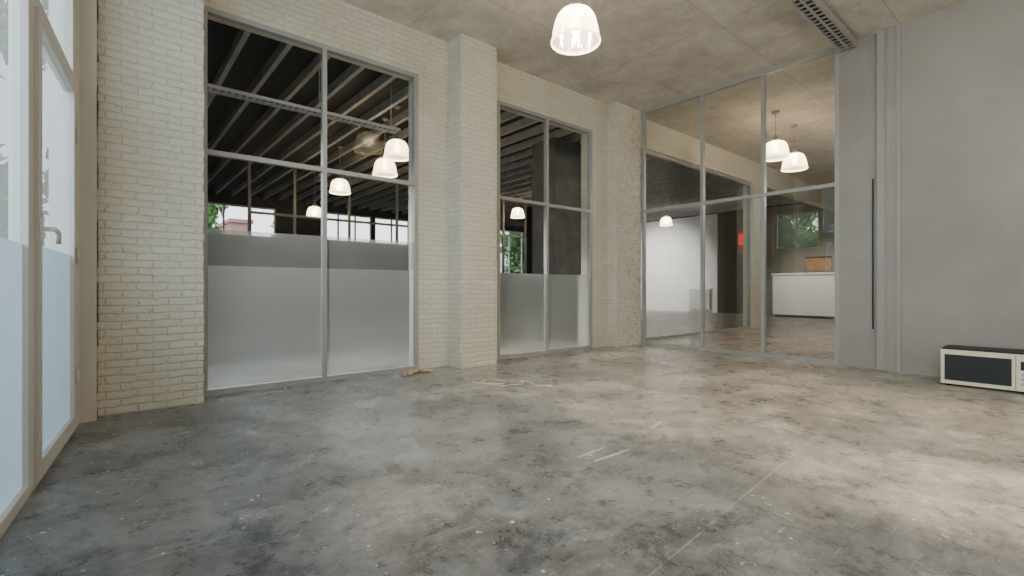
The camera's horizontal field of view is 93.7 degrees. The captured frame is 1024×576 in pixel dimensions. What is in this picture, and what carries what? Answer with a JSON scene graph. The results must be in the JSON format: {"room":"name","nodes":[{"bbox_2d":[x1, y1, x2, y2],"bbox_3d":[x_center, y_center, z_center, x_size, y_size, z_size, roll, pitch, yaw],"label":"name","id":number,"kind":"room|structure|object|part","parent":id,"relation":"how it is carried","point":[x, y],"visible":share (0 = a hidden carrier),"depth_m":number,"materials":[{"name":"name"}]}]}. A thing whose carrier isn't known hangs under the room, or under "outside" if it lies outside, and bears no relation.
{"room":"empty commercial space","nodes":[
{"label":"empty commercial space","id":0,"kind":"room"},
{"bbox_2d":[75,0,96,427],"bbox_3d":[-0.649,-0.965,0.017,0.206,3.730,9.020,0,0,-35],"label":"wall","id":1,"kind":"structure","parent":0,"point":[85,10],"depth_m":3.21,"materials":[{"name":"beige paint"}]},
{"bbox_2d":[0,0,30,538],"bbox_3d":[-1.734,-0.825,1.534,0.050,3.450,1.350,0,0,-35],"label":"window","id":2,"kind":"structure","parent":1,"relation":"in","point":[15,15],"depth_m":1.96,"materials":[{"name":"blue glass"}]},
{"bbox_3d":[-1.734,-0.212,1.534,0.107,2.125,1.245,0,0,-40],"label":"glass pane","id":3,"kind":"part","parent":2,"relation":"part of","materials":[{"name":"clear glass"}]},
{"bbox_2d":[31,0,78,492],"bbox_3d":[-2.433,-0.825,2.570,0.145,3.450,1.150,0,0,-35],"label":"door","id":4,"kind":"structure","parent":1,"relation":"in","point":[54,131],"depth_m":2.49,"materials":[{"name":"blue glass"}]},
{"bbox_3d":[-2.146,-0.264,2.240,0.058,0.112,0.114,0,0,-32],"label":"handle","id":5,"kind":"part","parent":4,"relation":"part of","materials":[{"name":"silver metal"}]},
{"bbox_3d":[-2.465,-1.915,2.542,0.087,1.150,1.016,0,0,-40],"label":"transom pane","id":6,"kind":"part","parent":4,"relation":"part of","materials":[{"name":"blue glass"}]},
{"bbox_3d":[-2.441,-0.203,2.559,0.075,1.985,0.877,0,0,-40],"label":"glass pane","id":7,"kind":"part","parent":4,"relation":"part of","materials":[{"name":"clear glass"}]},
{"bbox_2d":[208,189,523,239],"bbox_3d":[-3.556,-0.965,18.074,16.500,3.730,0.200,0,0,-40],"label":"wall","id":8,"kind":"structure","parent":0,"point":[284,225],"depth_m":15.22,"materials":[{"name":"paint"}]},
{"bbox_2d":[208,202,275,232],"bbox_3d":[-8.113,-1.985,14.171,2.100,0.930,0.060,0,0,-40],"label":"window","id":9,"kind":"structure","parent":8,"relation":"in","point":[222,204],"depth_m":14.14,"materials":[{"name":"white metal"}]},
{"bbox_2d":[327,212,371,239],"bbox_3d":[-5.611,-2.025,16.285,1.750,0.950,0.060,0,0,-40],"label":"window","id":10,"kind":"structure","parent":8,"relation":"in","point":[337,214],"depth_m":16.45,"materials":[{"name":"white metal"}]},
{"bbox_2d":[375,217,408,241],"bbox_3d":[-4.103,-2.025,17.559,2.000,0.950,0.060,0,0,-40],"label":"window","id":11,"kind":"structure","parent":8,"relation":"in","point":[407,221],"depth_m":17.34,"materials":[{"name":"white metal"}]},
{"bbox_2d":[500,230,523,273],"bbox_3d":[0.442,-1.550,21.400,2.900,1.900,0.060,0,0,-40],"label":"window","id":12,"kind":"structure","parent":8,"relation":"in","point":[509,251],"depth_m":21.31,"materials":[{"name":"white metal"}]},
{"bbox_2d":[97,0,834,416],"bbox_3d":[3.402,-0.965,8.989,17.200,3.730,0.500,0,0,-40],"label":"wall","id":13,"kind":"structure","parent":0,"point":[150,53],"depth_m":4.99,"materials":[{"name":"brick"}]},
{"bbox_2d":[203,5,417,395],"bbox_3d":[-1.820,-0.725,4.648,2.020,3.250,0.060,0,0,-40],"label":"window","id":14,"kind":"structure","parent":13,"relation":"in","point":[277,307],"depth_m":4.52,"materials":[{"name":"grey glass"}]},
{"bbox_2d":[497,100,591,359],"bbox_3d":[0.490,-0.725,6.601,1.810,3.250,0.060,0,0,-40],"label":"window","id":15,"kind":"structure","parent":13,"relation":"in","point":[546,311],"depth_m":6.56,"materials":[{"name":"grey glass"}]},
{"bbox_2d":[641,148,750,340],"bbox_3d":[3.693,-0.725,9.379,4.250,3.250,0.060,0,0,-40],"label":"window","id":16,"kind":"structure","parent":13,"relation":"in","point":[648,152],"depth_m":10.30,"materials":[{"name":"grey metal"}]},
{"bbox_2d":[208,19,798,226],"bbox_3d":[-0.329,-2.865,13.548,17.413,0.330,11.280,0,0,-40],"label":"ceiling","id":17,"kind":"structure","parent":0,"point":[238,59],"depth_m":8.96,"materials":[{"name":"black metal"}]},
{"bbox_2d":[208,68,400,133],"bbox_3d":[-2.597,-2.480,5.707,2.700,0.700,0.170,0,0,-40],"label":"cable tray","id":18,"kind":"object","parent":17,"relation":"hanging from","point":[212,88],"visible":0.67,"depth_m":5.71,"materials":[{"name":"metal"}]},
{"bbox_3d":[-2.651,-2.147,5.770,2.700,0.035,0.004,0,0,-40],"label":"rail","id":19,"kind":"part","parent":18,"relation":"part of","materials":[{"name":"metal"}]},
{"bbox_3d":[-2.368,-2.498,5.900,0.010,0.665,0.012,0,0,-40],"label":"hanger rod","id":20,"kind":"part","parent":18,"relation":"part of","materials":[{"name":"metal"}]},
{"bbox_2d":[312,172,320,216],"bbox_3d":[-4.831,-2.273,11.759,0.408,1.113,0.408,0,0,-40],"label":"pendant lamp","id":21,"kind":"object","parent":17,"relation":"hanging from","point":[314,205],"visible":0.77,"depth_m":11.72,"materials":[{"name":"beige glass"}]},
{"bbox_2d":[329,146,350,194],"bbox_3d":[-3.437,-2.364,9.598,0.408,0.933,0.408,0,0,-40],"label":"pendant lamp","id":22,"kind":"object","parent":17,"relation":"hanging from","point":[340,178],"visible":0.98,"depth_m":9.57,"materials":[{"name":"beige"}]},
{"bbox_3d":[-3.437,-2.074,9.598,0.090,0.192,0.090,0,0,-40],"label":"bulb","id":23,"kind":"part","parent":22,"relation":"part of","materials":[{"name":"beige glass"}]},
{"bbox_2d":[372,117,397,177],"bbox_3d":[-2.117,-2.353,8.005,0.408,0.953,0.408,0,0,-40],"label":"pendant lamp","id":24,"kind":"object","parent":17,"relation":"hanging from","point":[384,166],"visible":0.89,"depth_m":7.97,"materials":[{"name":"beige"}]},
{"bbox_3d":[-2.117,-2.054,8.005,0.090,0.192,0.090,0,0,-40],"label":"bulb","id":25,"kind":"part","parent":24,"relation":"part of","materials":[{"name":"beige glass"}]},
{"bbox_2d":[383,105,408,161],"bbox_3d":[-1.786,-2.424,7.459,0.408,0.813,0.408,0,0,-40],"label":"pendant lamp","id":26,"kind":"object","parent":17,"relation":"hanging from","point":[396,138],"visible":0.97,"depth_m":7.43,"materials":[{"name":"beige"}]},
{"bbox_3d":[-1.786,-2.194,7.459,0.090,0.192,0.090,0,0,-40],"label":"bulb","id":27,"kind":"part","parent":26,"relation":"part of","materials":[{"name":"beige glass"}]},
{"bbox_2d":[511,191,524,218],"bbox_3d":[0.161,-2.424,13.753,0.408,0.813,0.408,0,0,-40],"label":"pendant lamp","id":28,"kind":"object","parent":17,"relation":"hanging from","point":[517,207],"visible":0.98,"depth_m":13.73,"materials":[{"name":"beige"}]},
{"bbox_2d":[660,214,672,225],"bbox_3d":[5.045,-2.438,15.720,0.408,0.783,0.408,0,0,-40],"label":"pendant lamp","id":29,"kind":"object","parent":17,"relation":"hanging from","point":[665,216],"visible":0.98,"depth_m":15.69,"materials":[{"name":"beige"}]},
{"bbox_2d":[0,310,1023,575],"bbox_3d":[2.316,0.950,9.813,18.195,0.100,20.400,0,0,-40],"label":"floor","id":30,"kind":"structure","parent":0,"point":[640,459],"depth_m":2.27,"materials":[{"name":"concrete"}]},
{"bbox_2d":[248,155,526,273],"bbox_3d":[-2.472,-0.900,12.221,7.600,3.600,0.060,0,0,-40],"label":"window","id":31,"kind":"structure","parent":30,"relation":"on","point":[250,212],"depth_m":11.11,"materials":[{"name":"metal"}]},
{"bbox_2d":[400,371,413,375],"bbox_3d":[-1.076,0.878,4.930,0.153,0.038,0.083,0,0,-40],"label":"paper scrap","id":32,"kind":"object","parent":30,"relation":"on","point":[408,373],"visible":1,"depth_m":4.91,"materials":[{"name":"beige paper"}]},
{"bbox_2d":[409,368,432,373],"bbox_3d":[-0.971,0.877,5.098,0.271,0.040,0.118,0,0,-40],"label":"paper scrap","id":33,"kind":"object","parent":30,"relation":"on","point":[423,369],"visible":0.95,"depth_m":5.08,"materials":[{"name":"beige paper"}]},
{"bbox_2d":[472,379,550,386],"bbox_3d":[-0.011,0.893,4.516,0.786,0.020,0.284,0,0,19],"label":"cable","id":34,"kind":"object","parent":30,"relation":"on","point":[485,379],"visible":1,"depth_m":4.48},
{"bbox_2d":[771,272,834,318],"bbox_3d":[9.211,0.225,14.199,0.680,1.350,2.660,0,0,-40],"label":"kitchen island","id":35,"kind":"object","parent":30,"relation":"on","point":[795,295],"depth_m":14.31,"materials":[{"name":"white laminate"}]},
{"bbox_2d":[771,272,834,274],"bbox_3d":[9.211,-0.425,14.199,0.680,0.050,2.660,0,0,-40],"label":"countertop","id":36,"kind":"structure","parent":35,"relation":"on","point":[822,272],"depth_m":14.36,"materials":[{"name":"white laminate"}]},
{"bbox_2d":[941,345,1023,393],"bbox_3d":[4.318,0.727,4.369,0.383,0.347,0.580,0,0,-40],"label":"microwave oven","id":37,"kind":"object","parent":30,"relation":"on","point":[976,366],"visible":1,"depth_m":4.26,"materials":[{"name":"beige plastic"}]},
{"bbox_3d":[4.337,0.724,4.067,0.014,0.312,0.090,0,0,-40],"label":"control panel","id":38,"kind":"part","parent":37,"relation":"part of","materials":[{"name":"beige plastic"}]},
{"bbox_2d":[527,206,531,273],"bbox_3d":[0.753,-0.900,16.151,0.500,3.600,0.500,0,0,-40],"label":"wall pillar","id":39,"kind":"structure","parent":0,"point":[529,209],"depth_m":15.97,"materials":[{"name":"black paint"}]},
{"bbox_2d":[532,137,580,274],"bbox_3d":[0.904,-0.900,9.078,0.860,3.600,0.600,0,0,-40],"label":"wall column","id":40,"kind":"structure","parent":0,"point":[564,155],"depth_m":8.82,"materials":[{"name":"grey concrete"}]},
{"bbox_2d":[340,0,967,192],"bbox_3d":[5.956,-2.930,5.505,18.195,0.200,9.120,0,0,-40],"label":"ceiling","id":41,"kind":"structure","parent":0,"point":[649,54],"depth_m":5.77,"materials":[{"name":"concrete"}]},
{"bbox_2d":[551,0,600,54],"bbox_3d":[0.523,-2.421,3.951,0.408,0.818,0.408,0,0,-40],"label":"pendant lamp","id":42,"kind":"object","parent":41,"relation":"hanging from","point":[575,8],"visible":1,"depth_m":3.92,"materials":[{"name":"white glass"}]},
{"bbox_3d":[0.523,-2.189,3.951,0.090,0.192,0.090,0,0,-40],"label":"bulb","id":43,"kind":"part","parent":42,"relation":"part of","materials":[{"name":"beige glass"}]},
{"bbox_2d":[766,110,789,161],"bbox_3d":[4.230,-2.454,7.699,0.408,0.753,0.408,0,0,-40],"label":"pendant lamp","id":44,"kind":"object","parent":41,"relation":"hanging from","point":[775,139],"visible":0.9,"depth_m":7.67,"materials":[{"name":"beige"}]},
{"bbox_3d":[4.230,-2.254,7.699,0.090,0.192,0.090,0,0,-40],"label":"bulb","id":45,"kind":"part","parent":44,"relation":"part of","materials":[{"name":"beige glass"}]},
{"bbox_2d":[781,124,807,171],"bbox_3d":[4.900,-2.443,8.331,0.408,0.773,0.408,0,0,-40],"label":"pendant lamp","id":46,"kind":"object","parent":41,"relation":"hanging from","point":[794,152],"visible":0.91,"depth_m":8.30,"materials":[{"name":"beige glass"}]},
{"bbox_3d":[4.900,-2.234,8.331,0.090,0.192,0.090,0,0,-40],"label":"bulb","id":47,"kind":"part","parent":46,"relation":"part of","materials":[{"name":"beige glass"}]},
{"bbox_2d":[786,0,856,51],"bbox_3d":[2.207,-2.780,4.104,4.270,0.100,0.180,0,0,-40],"label":"cable tray","id":48,"kind":"object","parent":41,"relation":"hanging from","point":[817,13],"visible":1,"depth_m":4.97,"materials":[{"name":"metal"}]},
{"bbox_3d":[2.264,-2.765,4.037,4.270,0.070,0.004,0,0,-40],"label":"rail","id":49,"kind":"part","parent":48,"relation":"part of","materials":[{"name":"metal"}]},
{"bbox_2d":[641,202,811,313],"bbox_3d":[9.188,-0.965,15.620,0.200,3.730,20.000,0,0,-40],"label":"wall","id":50,"kind":"structure","parent":0,"point":[730,264],"depth_m":17.15,"materials":[{"name":"black paint"}]},
{"bbox_2d":[641,214,717,312],"bbox_3d":[6.281,-0.900,18.859,0.060,3.600,3.700,0,0,-40],"label":"wall panel","id":51,"kind":"object","parent":50,"relation":"attached to","point":[672,252],"visible":0.64,"depth_m":18.57,"materials":[{"name":"white paint"}]},
{"bbox_2d":[688,289,711,309],"bbox_3d":[6.995,0.410,17.890,0.100,0.780,0.900,0,0,-40],"label":"radiator","id":52,"kind":"object","parent":51,"relation":"attached to","point":[694,294],"visible":0.77,"depth_m":17.90,"materials":[{"name":"white metal"}]},
{"bbox_2d":[737,229,742,254],"bbox_3d":[8.109,-1.600,16.646,0.125,0.900,0.560,0,0,-40],"label":"exit sign","id":53,"kind":"object","parent":50,"relation":"attached to","point":[739,231],"visible":0.36,"depth_m":16.75,"materials":[{"name":"plastic"}]},
{"bbox_3d":[8.077,-1.600,16.619,0.007,0.800,0.460,0,0,-40],"label":"panel","id":54,"kind":"part","parent":53,"relation":"part of","materials":[{"name":"red plastic"}]},
{"bbox_2d":[775,210,818,249],"bbox_3d":[9.222,-1.850,15.518,0.060,1.200,1.300,0,0,-40],"label":"window","id":55,"kind":"structure","parent":50,"relation":"in","point":[795,230],"depth_m":15.51,"materials":[{"name":"grey paint"}]},
{"bbox_2d":[766,203,834,314],"bbox_3d":[9.932,-0.900,14.546,0.050,3.600,4.400,0,0,-40],"label":"wall niche","id":56,"kind":"object","parent":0,"point":[792,260],"visible":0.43,"depth_m":15.52,"materials":[{"name":"grey paint"}]},
{"bbox_2d":[806,256,831,270],"bbox_3d":[9.542,-0.765,14.938,0.040,0.430,0.700,0,0,-40],"label":"wooden panel","id":57,"kind":"object","parent":56,"relation":"attached to","point":[820,262],"visible":1,"depth_m":14.91,"materials":[{"name":"orange wood"}]},
{"bbox_3d":[9.531,-0.955,14.928,0.009,0.050,0.700,0,0,-40],"label":"rail","id":58,"kind":"part","parent":57,"relation":"part of","materials":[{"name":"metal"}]},
{"bbox_2d":[839,0,1023,375],"bbox_3d":[5.775,-0.965,3.453,0.320,3.730,5.820,0,0,-40],"label":"wall","id":59,"kind":"structure","parent":0,"point":[962,64],"depth_m":4.91,"materials":[{"name":"grey paint"}]},
{"bbox_2d":[641,341,838,364],"bbox_3d":[2.979,0.875,6.677,0.110,0.050,2.715,0,0,-40],"label":"trim","id":60,"kind":"structure","parent":59,"relation":"attached to","point":[682,346],"depth_m":6.43,"materials":[{"name":"grey metal"}]},
{"bbox_2d":[642,48,838,360],"bbox_3d":[2.975,-0.965,6.674,0.060,3.730,2.715,0,0,-40],"label":"window","id":61,"kind":"structure","parent":59,"relation":"in","point":[763,74],"depth_m":6.46,"materials":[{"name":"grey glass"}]},
{"bbox_2d":[871,179,873,332],"bbox_3d":[4.031,-0.360,5.362,0.020,1.720,0.024,0,0,-40],"label":"strip","id":62,"kind":"object","parent":59,"relation":"attached to","point":[872,329],"visible":1,"depth_m":5.36,"materials":[{"name":"black plastic"}]},
{"bbox_3d":[4.077,-0.965,5.285,0.050,3.730,0.090,0,0,-40],"label":"corner casing","id":63,"kind":"part","parent":59,"relation":"part of","materials":[{"name":"grey paint"}]},
{"bbox_2d":[897,23,900,371],"bbox_3d":[4.136,-0.965,5.134,0.015,3.730,0.033,0,0,-40],"label":"trim","id":64,"kind":"structure","parent":59,"relation":"attached to","point":[898,24],"depth_m":5.13,"materials":[{"name":"grey paint"}]},
{"label":"outside","id":65,"kind":"structure","parent":0,"visible":0},
{"label":"ground","id":66,"kind":"structure","parent":65,"visible":0},
{"bbox_2d":[208,204,229,228],"bbox_3d":[-11.096,-1.206,17.472,1.564,4.423,1.552,0,0,-40],"label":"tree","id":67,"kind":"object","parent":66,"relation":"on","point":[213,211],"visible":0.12,"depth_m":17.23,"materials":[{"name":"green plant"}]},
{"bbox_2d":[218,218,253,230],"bbox_3d":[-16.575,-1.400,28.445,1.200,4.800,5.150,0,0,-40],"label":"building","id":68,"kind":"structure","parent":66,"relation":"on","point":[230,223],"depth_m":26.54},
{"bbox_2d":[500,249,520,272],"bbox_3d":[-2.124,-1.350,45.894,12.200,4.700,5.150,0,0,-40],"label":"building","id":69,"kind":"structure","parent":66,"relation":"on","point":[500,249],"depth_m":43.71,"materials":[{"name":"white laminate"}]},
{"bbox_2d":[500,231,523,272],"bbox_3d":[0.648,-1.371,24.858,3.210,4.754,3.259,0,0,-40],"label":"tree","id":70,"kind":"object","parent":66,"relation":"on","point":[515,242],"visible":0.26,"depth_m":24.57,"materials":[{"name":"green plant"}]}
]}

